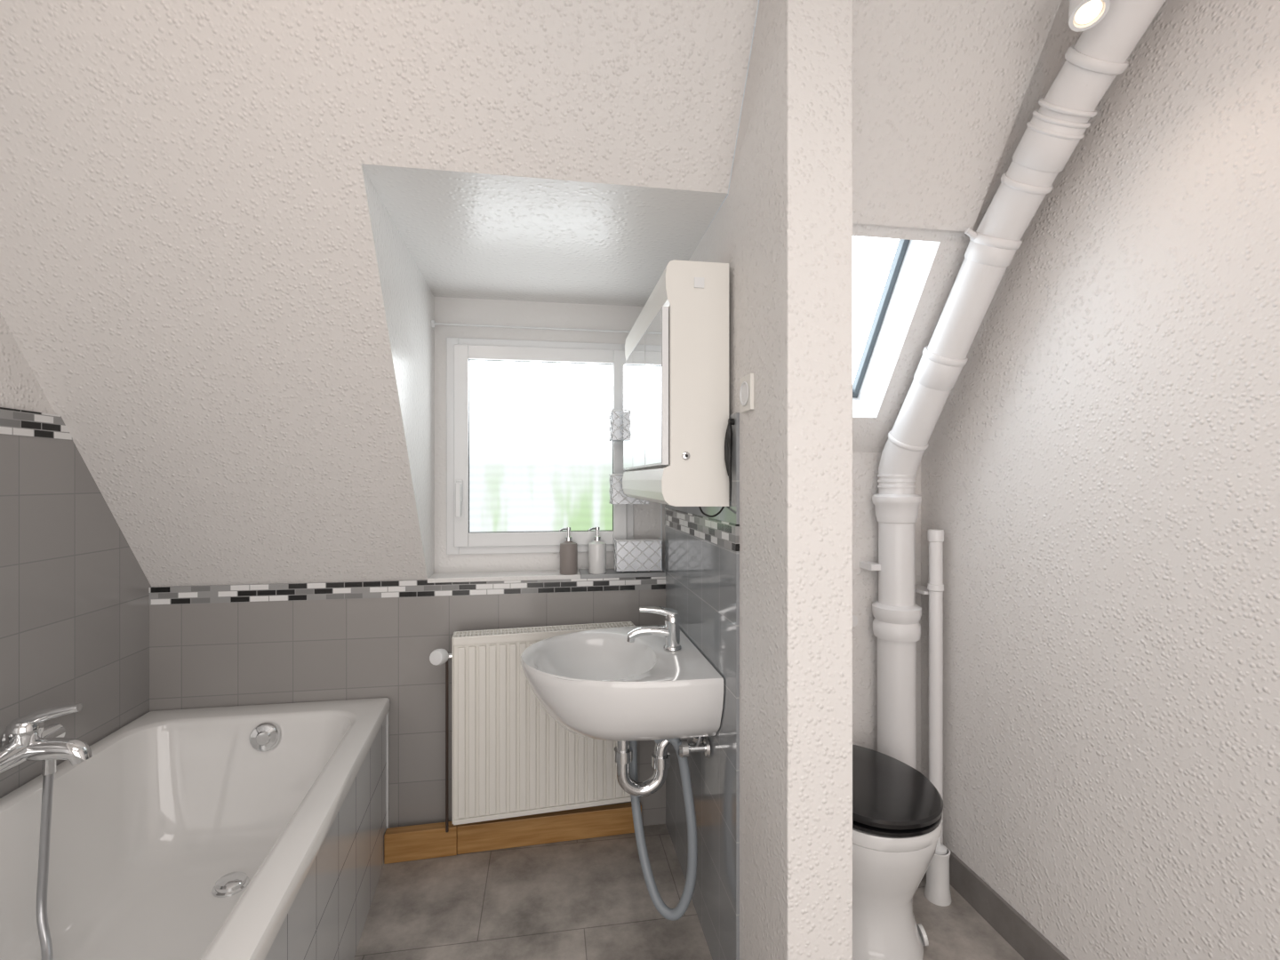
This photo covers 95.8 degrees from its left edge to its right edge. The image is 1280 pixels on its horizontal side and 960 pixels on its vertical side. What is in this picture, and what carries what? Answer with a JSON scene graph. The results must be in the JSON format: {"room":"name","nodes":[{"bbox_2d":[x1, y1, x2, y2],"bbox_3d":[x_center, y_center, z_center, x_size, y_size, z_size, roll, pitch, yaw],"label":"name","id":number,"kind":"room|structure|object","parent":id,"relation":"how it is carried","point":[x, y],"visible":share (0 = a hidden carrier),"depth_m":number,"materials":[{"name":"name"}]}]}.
{"room":"bathroom","nodes":[
{"label":"bathroom","id":0,"kind":"room"},
{"bbox_2d":[0,312,151,798],"bbox_3d":[-1.362,0.075,0.263,0.008,2.450,3.350,0,0,-9],"label":"wall","id":1,"kind":"structure","parent":0,"point":[75,593],"depth_m":1.55,"materials":[{"name":"grey tile"}]},
{"bbox_2d":[0,407,72,439],"bbox_3d":[-1.456,-0.142,0.861,0.010,0.065,1.560,0,0,-9],"label":"mosaic border","id":2,"kind":"object","parent":1,"relation":"attached to","point":[12,421],"visible":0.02,"depth_m":1.47,"materials":[{"name":"tile"}]},
{"bbox_2d":[0,703,92,959],"bbox_3d":[-1.366,0.832,1.229,0.283,0.595,0.511,0,0,-9],"label":"mixer tap","id":3,"kind":"object","parent":1,"relation":"attached to","point":[27,738],"depth_m":1.35,"materials":[{"name":"silver metal"}]},
{"bbox_2d":[0,0,758,586],"bbox_3d":[-0.681,-0.399,1.542,1.757,1.503,1.039,0,0,-9],"label":"ceiling","id":4,"kind":"structure","parent":0,"point":[190,281],"depth_m":1.34,"materials":[{"name":"white paint"}]},
{"bbox_2d":[149,579,665,828],"bbox_3d":[-0.762,0.827,2.051,1.757,0.947,0.008,0,0,-9],"label":"wall","id":5,"kind":"structure","parent":0,"point":[244,653],"depth_m":2.02,"materials":[{"name":"grey tile"}]},
{"bbox_2d":[149,576,665,605],"bbox_3d":[-0.762,0.384,2.050,1.757,0.059,0.010,0,0,-9],"label":"mosaic border","id":6,"kind":"object","parent":5,"relation":"attached to","point":[238,593],"visible":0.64,"depth_m":2.02,"materials":[{"name":"tile"}]},
{"bbox_2d":[429,621,635,832],"bbox_3d":[-0.364,0.862,2.030,0.704,0.674,0.108,0,0,-15],"label":"radiator","id":7,"kind":"object","parent":5,"relation":"attached to","point":[511,758],"visible":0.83,"depth_m":1.97,"materials":[{"name":"white metal"}]},
{"bbox_2d":[361,163,727,578],"bbox_3d":[-0.276,-0.185,1.817,0.870,1.076,0.864,0,0,-9],"label":"window recess","id":8,"kind":"structure","parent":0,"point":[452,247],"depth_m":1.80,"materials":[{"name":"white paint"}]},
{"bbox_2d":[431,320,630,332],"bbox_3d":[-0.336,-0.575,2.194,0.870,0.028,0.028,0,0,-9],"label":"curtain rod","id":9,"kind":"object","parent":8,"relation":"attached to","point":[434,324],"visible":0.92,"depth_m":2.17,"materials":[{"name":"white plastic"}]},
{"bbox_2d":[608,409,648,504],"bbox_3d":[-0.040,-0.244,2.204,0.148,0.672,0.090,0,0,-9],"label":"rack","id":10,"kind":"object","parent":9,"relation":"hanging from","point":[617,495],"visible":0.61,"depth_m":2.16,"materials":[{"name":"silver metal"}]},
{"bbox_2d":[446,336,633,554],"bbox_3d":[-0.376,-0.128,2.226,0.709,0.815,0.145,0,0,-9],"label":"window","id":11,"kind":"structure","parent":8,"relation":"in","point":[531,456],"depth_m":2.22,"materials":[{"name":"white plastic"}]},
{"bbox_2d":[427,568,665,583],"bbox_3d":[-0.338,0.357,2.178,0.862,0.016,0.132,0,0,-9],"label":"window sill","id":12,"kind":"structure","parent":8,"relation":"attached to","point":[582,573],"depth_m":2.13,"materials":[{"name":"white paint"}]},
{"bbox_2d":[559,527,577,575],"bbox_3d":[-0.266,0.262,2.155,0.066,0.173,0.066,0,0,8],"label":"soap dispenser","id":13,"kind":"object","parent":12,"relation":"on","point":[568,548],"visible":1,"depth_m":2.13,"materials":[{"name":"grey ceramic"}]},
{"bbox_2d":[587,527,606,574],"bbox_3d":[-0.161,0.262,2.172,0.066,0.173,0.066,0,0,8],"label":"soap dispenser","id":14,"kind":"object","parent":12,"relation":"on","point":[596,548],"visible":1,"depth_m":2.15,"materials":[{"name":"white ceramic"}]},
{"bbox_2d":[613,537,662,571],"bbox_3d":[-0.008,0.286,2.216,0.181,0.122,0.068,0,0,-9],"label":"storage basket","id":15,"kind":"object","parent":12,"relation":"on","point":[629,555],"visible":1,"depth_m":2.19,"materials":[{"name":"grey plastic"}]},
{"bbox_2d":[353,824,1024,959],"bbox_3d":[-0.084,1.325,0.468,2.637,0.050,3.390,0,0,-9],"label":"floor","id":16,"kind":"structure","parent":0,"point":[588,899],"depth_m":1.73,"materials":[{"name":"tile"}]},
{"bbox_2d":[0,697,389,959],"bbox_3d":[-1.054,1.030,1.142,0.872,0.541,1.689,0,0,-9],"label":"bathtub","id":17,"kind":"object","parent":16,"relation":"on","point":[252,832],"visible":0.99,"depth_m":1.58,"materials":[{"name":"white ceramic"}]},
{"bbox_2d":[384,802,641,863],"bbox_3d":[-0.432,1.250,2.060,0.890,0.099,0.040,0,0,-11],"label":"plinth","id":18,"kind":"object","parent":16,"relation":"on","point":[424,841],"visible":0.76,"depth_m":2.04,"materials":[{"name":"brown wood"}]},
{"bbox_2d":[852,743,943,959],"bbox_3d":[0.648,1.077,1.673,0.370,0.445,0.451,0,0,-9],"label":"toilet","id":19,"kind":"object","parent":16,"relation":"on","point":[897,811],"visible":0.54,"depth_m":1.52,"materials":[{"name":"white ceramic"}]},
{"bbox_2d":[923,836,951,906],"bbox_3d":[0.927,1.170,1.799,0.078,0.260,0.078,0,0,-9],"label":"toilet brush","id":20,"kind":"object","parent":16,"relation":"on","point":[937,890],"visible":0.74,"depth_m":1.77,"materials":[{"name":"white plastic"}]},
{"bbox_2d":[852,0,1165,769],"bbox_3d":[0.910,0.059,1.469,0.237,2.482,1.083,0,0,-12],"label":"pipe","id":21,"kind":"object","parent":16,"relation":"on","point":[1101,52],"visible":0.98,"depth_m":1.63,"materials":[{"name":"white paint"}]},
{"bbox_2d":[661,0,852,959],"bbox_3d":[0.245,0.075,1.714,0.142,2.450,1.232,0,0,-9],"label":"wall partition","id":22,"kind":"structure","parent":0,"point":[772,795],"depth_m":1.12,"materials":[{"name":"white paint"}]},
{"bbox_2d":[520,624,723,920],"bbox_3d":[-0.086,0.847,1.688,0.516,0.693,0.550,0,0,-9],"label":"washbasin","id":23,"kind":"object","parent":22,"relation":"attached to","point":[594,684],"visible":1,"depth_m":1.56,"materials":[{"name":"white ceramic"}]},
{"bbox_2d":[626,606,681,650],"bbox_3d":[0.042,0.436,1.708,0.164,0.126,0.054,0,0,-9],"label":"mixer tap","id":24,"kind":"object","parent":23,"relation":"on","point":[671,631],"visible":1,"depth_m":1.70,"materials":[{"name":"silver metal"}]},
{"bbox_2d":[622,259,728,506],"bbox_3d":[0.077,-0.235,1.760,0.169,0.601,0.748,0,0,-9],"label":"upper cabinet","id":25,"kind":"object","parent":22,"relation":"attached to","point":[676,368],"visible":1,"depth_m":1.41,"materials":[{"name":"white plastic"}]},
{"bbox_2d":[698,506,724,517],"bbox_3d":[0.181,0.079,1.436,0.066,0.028,0.024,0,0,-9],"label":"power cable","id":26,"kind":"object","parent":25,"relation":"attached to","point":[722,508],"visible":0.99,"depth_m":1.43,"materials":[{"name":"black plastic"}]},
{"bbox_2d":[664,507,739,551],"bbox_3d":[0.165,0.138,1.782,0.010,0.065,0.834,0,0,-9],"label":"mosaic border","id":27,"kind":"object","parent":22,"relation":"attached to","point":[724,534],"visible":0.93,"depth_m":1.62,"materials":[{"name":"tile"}]},
{"bbox_2d":[724,418,735,501],"bbox_3d":[0.215,-0.049,1.389,0.020,0.198,0.032,0,0,-9],"label":"brush","id":28,"kind":"object","parent":22,"relation":"attached to","point":[728,440],"visible":1,"depth_m":1.38,"materials":[{"name":"black plastic"}]},
{"bbox_2d":[739,373,754,413],"bbox_3d":[0.240,-0.195,1.304,0.013,0.080,0.070,0,0,-9],"label":"wall socket","id":29,"kind":"object","parent":22,"relation":"attached to","point":[747,392],"depth_m":1.28,"materials":[{"name":"white plastic"}]},
{"bbox_2d":[852,452,920,772],"bbox_3d":[0.634,0.602,1.965,0.706,1.396,0.001,0,0,-9],"label":"wall","id":30,"kind":"structure","parent":0,"point":[865,465],"depth_m":1.99,"materials":[{"name":"white paint"}]},
{"bbox_2d":[852,0,1082,452],"bbox_3d":[0.687,-0.623,1.635,0.706,1.054,0.830,0,0,-9],"label":"ceiling","id":31,"kind":"structure","parent":0,"point":[946,92],"depth_m":1.42,"materials":[{"name":"white paint"}]},
{"bbox_2d":[852,235,909,398],"bbox_3d":[0.561,-0.528,1.857,0.455,0.478,0.349,0,0,-9],"label":"window","id":32,"kind":"structure","parent":31,"relation":"attached to","point":[876,261],"depth_m":1.83,"materials":[{"name":"grey"}]},
{"bbox_2d":[1068,0,1110,31],"bbox_3d":[0.912,-1.035,1.175,0.098,0.230,0.097,0,0,-9],"label":"ceiling spotlight","id":33,"kind":"object","parent":31,"relation":"attached to","point":[1084,15],"depth_m":1.16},
{"bbox_2d":[920,0,1279,959],"bbox_3d":[1.223,0.075,0.520,0.001,2.450,3.040,0,0,-9],"label":"wall","id":34,"kind":"structure","parent":0,"point":[1100,467],"depth_m":1.29,"materials":[{"name":"white paint"}]},
{"bbox_2d":[915,528,943,844],"bbox_3d":[0.954,0.730,1.935,0.060,1.140,0.160,0,0,-9],"label":"vent pipe","id":35,"kind":"object","parent":34,"relation":"attached to","point":[934,588],"visible":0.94,"depth_m":1.87,"materials":[{"name":"white paint"}]},
{"bbox_2d":[943,843,1069,959],"bbox_3d":[1.217,1.250,0.519,0.012,0.100,3.040,0,0,-9],"label":"baseboard","id":36,"kind":"structure","parent":34,"relation":"attached to","point":[1020,933],"depth_m":1.65,"materials":[{"name":"tile"}]}
]}

